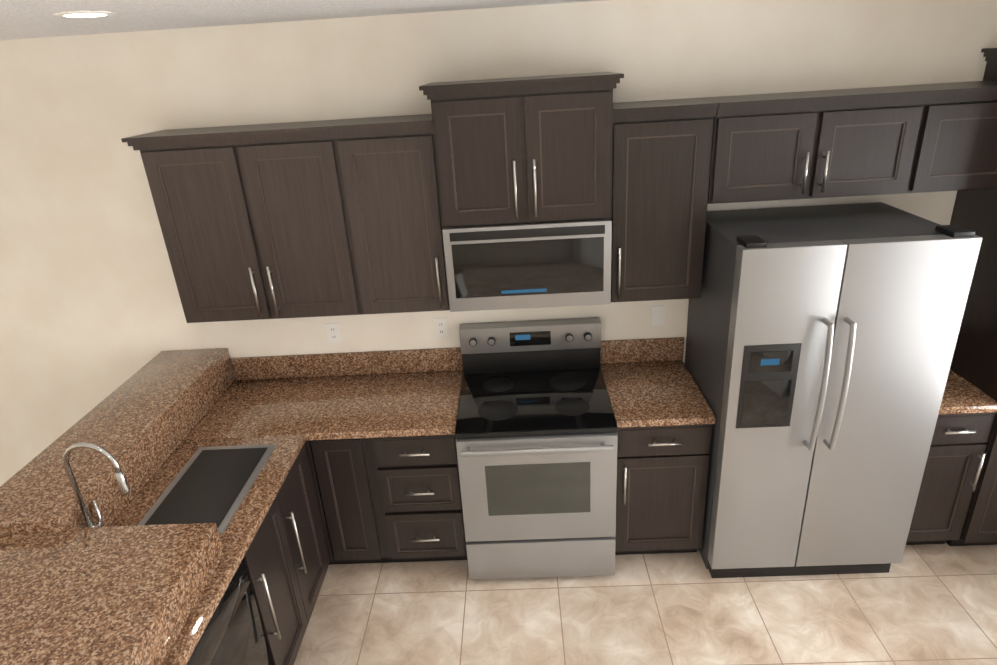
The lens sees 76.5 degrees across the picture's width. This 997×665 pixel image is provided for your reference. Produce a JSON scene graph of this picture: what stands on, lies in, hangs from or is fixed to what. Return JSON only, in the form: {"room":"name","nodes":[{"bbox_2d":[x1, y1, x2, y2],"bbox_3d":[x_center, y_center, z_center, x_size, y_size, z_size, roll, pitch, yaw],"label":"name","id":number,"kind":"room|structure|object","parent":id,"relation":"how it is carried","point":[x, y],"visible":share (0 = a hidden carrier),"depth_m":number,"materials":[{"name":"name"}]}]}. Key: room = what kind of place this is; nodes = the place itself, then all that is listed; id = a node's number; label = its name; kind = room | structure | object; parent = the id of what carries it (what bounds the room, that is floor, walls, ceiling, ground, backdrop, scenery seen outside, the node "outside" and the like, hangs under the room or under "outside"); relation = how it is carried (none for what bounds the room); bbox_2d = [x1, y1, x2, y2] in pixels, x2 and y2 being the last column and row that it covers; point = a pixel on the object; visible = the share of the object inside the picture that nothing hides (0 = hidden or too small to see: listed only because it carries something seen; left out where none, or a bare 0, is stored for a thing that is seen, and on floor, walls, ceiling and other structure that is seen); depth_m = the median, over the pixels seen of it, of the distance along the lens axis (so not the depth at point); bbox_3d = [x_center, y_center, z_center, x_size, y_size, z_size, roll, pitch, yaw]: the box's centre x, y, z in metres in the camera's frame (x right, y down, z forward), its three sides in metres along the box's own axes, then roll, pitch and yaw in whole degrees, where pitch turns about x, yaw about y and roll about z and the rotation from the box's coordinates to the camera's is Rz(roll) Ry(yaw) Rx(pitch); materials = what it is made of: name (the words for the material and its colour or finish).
{"room":"kitchen","nodes":[
{"label":"kitchen","id":0,"kind":"room"},
{"bbox_2d":[0,0,603,39],"bbox_3d":[-0.769,-0.049,-0.408,7.640,0.060,7.440,-3,23,2],"label":"ceiling","id":1,"kind":"structure","parent":0,"point":[23,19],"depth_m":2.40,"materials":[{"name":"white paint"}]},
{"bbox_2d":[54,11,114,16],"bbox_3d":[-1.365,-1.051,2.089,0.176,0.006,0.176,-3,23,2],"label":"recessed light","id":2,"kind":"object","parent":1,"relation":"in","point":[84,14],"visible":1,"depth_m":2.06,"materials":[{"name":"white"}]},
{"bbox_2d":[0,0,996,485],"bbox_3d":[-0.633,-0.216,3.505,7.640,2.740,0.120,-3,23,2],"label":"wall","id":3,"kind":"structure","parent":0,"point":[92,316],"depth_m":3.05,"materials":[{"name":"paint"}]},
{"bbox_2d":[121,114,449,322],"bbox_3d":[-0.940,-0.543,3.094,1.369,0.900,0.382,-3,23,2],"label":"upper cabinet","id":4,"kind":"object","parent":3,"relation":"attached to","point":[336,217],"visible":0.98,"depth_m":2.94,"materials":[{"name":"brown wood"}]},
{"bbox_2d":[325,323,341,342],"bbox_3d":[-0.922,0.003,3.534,0.072,0.116,0.008,-3,23,2],"label":"electrical outlet plate","id":5,"kind":"object","parent":3,"relation":"attached to","point":[333,332],"visible":1,"depth_m":3.53,"materials":[{"name":"white plastic"}]},
{"bbox_2d":[434,318,448,337],"bbox_3d":[-0.318,-0.026,3.511,0.072,0.116,0.008,-3,23,2],"label":"electrical outlet plate","id":6,"kind":"object","parent":3,"relation":"attached to","point":[441,327],"visible":1,"depth_m":3.51,"materials":[{"name":"white plastic"}]},
{"bbox_2d":[419,72,623,226],"bbox_3d":[0.112,-0.842,2.906,0.838,0.605,0.457,-3,23,2],"label":"upper cabinet","id":7,"kind":"object","parent":3,"relation":"attached to","point":[531,149],"visible":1,"depth_m":2.73,"materials":[{"name":"brown wood"}]},
{"bbox_2d":[442,218,611,311],"bbox_3d":[0.141,-0.381,3.118,0.762,0.403,0.433,-3,23,2],"label":"microwave","id":8,"kind":"object","parent":7,"relation":"attached to","point":[530,265],"visible":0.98,"depth_m":2.91,"materials":[{"name":"silver metal"}]},
{"bbox_2d":[651,305,664,325],"bbox_3d":[0.874,-0.091,3.463,0.072,0.116,0.008,-3,23,2],"label":"electrical outlet plate","id":9,"kind":"object","parent":3,"relation":"attached to","point":[657,315],"visible":1,"depth_m":3.46,"materials":[{"name":"white plastic"}]},
{"bbox_2d":[610,98,718,301],"bbox_3d":[0.738,-0.622,3.032,0.446,0.900,0.382,-3,23,2],"label":"upper cabinet","id":10,"kind":"object","parent":3,"relation":"attached to","point":[661,155],"visible":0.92,"depth_m":2.88,"materials":[{"name":"brown wood"}]},
{"bbox_2d":[697,81,996,203],"bbox_3d":[1.616,-0.875,2.908,1.332,0.440,0.382,-3,23,2],"label":"upper cabinet","id":11,"kind":"object","parent":3,"relation":"attached to","point":[935,137],"visible":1,"depth_m":2.78,"materials":[{"name":"brown wood"}]},
{"bbox_2d":[294,542,996,664],"bbox_3d":[-0.608,2.518,0.698,7.640,0.060,7.440,-3,23,2],"label":"floor","id":12,"kind":"structure","parent":0,"point":[929,604],"depth_m":3.07,"materials":[{"name":"tile"}]},
{"bbox_2d":[186,558,272,664],"bbox_3d":[-1.241,1.360,2.289,0.608,0.856,0.588,-3,23,2],"label":"dishwasher","id":13,"kind":"object","parent":12,"relation":"on","point":[233,634],"visible":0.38,"depth_m":2.30,"materials":[{"name":"black metal"}]},
{"bbox_2d":[244,443,329,664],"bbox_3d":[-1.226,1.088,2.926,0.671,0.874,0.790,-3,23,2],"label":"base cabinet","id":14,"kind":"object","parent":12,"relation":"on","point":[287,559],"visible":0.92,"depth_m":2.83,"materials":[{"name":"black wood"}]},
{"bbox_2d":[305,440,348,564],"bbox_3d":[-1.191,0.816,3.554,0.721,0.874,0.621,-3,23,2],"label":"base cabinet","id":15,"kind":"object","parent":12,"relation":"on","point":[319,462],"depth_m":3.23,"materials":[{"name":"black wood"}]},
{"bbox_2d":[0,348,331,664],"bbox_3d":[-1.443,0.651,2.560,0.990,0.240,2.324,-3,23,2],"label":"countertop","id":16,"kind":"structure","parent":15,"relation":"on","point":[120,587],"depth_m":2.34,"materials":[{"name":"stone"}]},
{"bbox_2d":[62,442,129,526],"bbox_3d":[-1.426,0.589,2.305,0.245,0.474,0.127,-3,23,2],"label":"faucet","id":17,"kind":"object","parent":16,"relation":"on","point":[122,484],"visible":0.79,"depth_m":2.23,"materials":[{"name":"silver metal"}]},
{"bbox_2d":[138,444,275,533],"bbox_3d":[-1.237,0.657,2.710,0.370,0.008,0.610,-3,23,2],"label":"sink basin","id":18,"kind":"object","parent":16,"relation":"in","point":[210,484],"visible":0.79,"depth_m":2.70,"materials":[{"name":"silver metal"}]},
{"bbox_2d":[304,347,463,440],"bbox_3d":[-0.570,0.306,3.315,0.730,0.176,0.638,-3,23,2],"label":"countertop","id":19,"kind":"structure","parent":15,"relation":"on","point":[412,392],"depth_m":3.37,"materials":[{"name":"stone"}]},
{"bbox_2d":[325,438,388,563],"bbox_3d":[-0.765,0.796,3.538,0.302,0.874,0.621,-3,23,2],"label":"base cabinet","id":20,"kind":"object","parent":12,"relation":"on","point":[350,461],"depth_m":3.24,"materials":[{"name":"black wood"}]},
{"bbox_2d":[369,435,467,562],"bbox_3d":[-0.396,0.778,3.525,0.438,0.874,0.621,-3,23,2],"label":"base cabinet","id":21,"kind":"object","parent":12,"relation":"on","point":[389,499],"depth_m":3.23,"materials":[{"name":"black wood"}]},
{"bbox_2d":[455,317,617,579],"bbox_3d":[0.198,0.634,3.365,0.766,1.195,0.769,-3,23,2],"label":"range","id":22,"kind":"object","parent":12,"relation":"on","point":[536,432],"visible":1,"depth_m":3.16,"materials":[{"name":"silver metal"}]},
{"bbox_2d":[615,424,712,554],"bbox_3d":[0.827,0.728,3.463,0.464,0.874,0.657,-3,23,2],"label":"base cabinet","id":23,"kind":"object","parent":12,"relation":"on","point":[662,478],"visible":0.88,"depth_m":3.18,"materials":[{"name":"black wood"}]},
{"bbox_2d":[600,337,715,427],"bbox_3d":[0.797,0.240,3.266,0.468,0.176,0.633,-3,23,2],"label":"countertop","id":24,"kind":"structure","parent":23,"relation":"on","point":[648,382],"depth_m":3.31,"materials":[{"name":"stone"}]},
{"bbox_2d":[685,202,981,577],"bbox_3d":[1.503,0.320,3.157,0.936,1.785,0.818,-3,23,2],"label":"refrigerator","id":25,"kind":"object","parent":12,"relation":"on","point":[821,340],"visible":0.96,"depth_m":2.82,"materials":[{"name":"grey metal"}]},
{"bbox_2d":[906,412,995,544],"bbox_3d":[2.189,0.663,3.413,0.370,0.874,0.657,-3,23,2],"label":"base cabinet","id":26,"kind":"object","parent":12,"relation":"on","point":[955,460],"visible":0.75,"depth_m":3.12,"materials":[{"name":"black wood"}]},
{"bbox_2d":[938,369,996,414],"bbox_3d":[2.159,0.176,3.216,0.375,0.176,0.633,-3,23,2],"label":"countertop","id":27,"kind":"structure","parent":26,"relation":"on","point":[960,396],"depth_m":3.00,"materials":[{"name":"stone"}]},
{"bbox_2d":[945,48,996,545],"bbox_3d":[2.640,-0.074,3.076,0.688,2.440,0.677,-3,23,2],"label":"pantry cabinet","id":28,"kind":"object","parent":12,"relation":"on","point":[974,361],"visible":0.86,"depth_m":3.07,"materials":[{"name":"black wood"}]}
]}

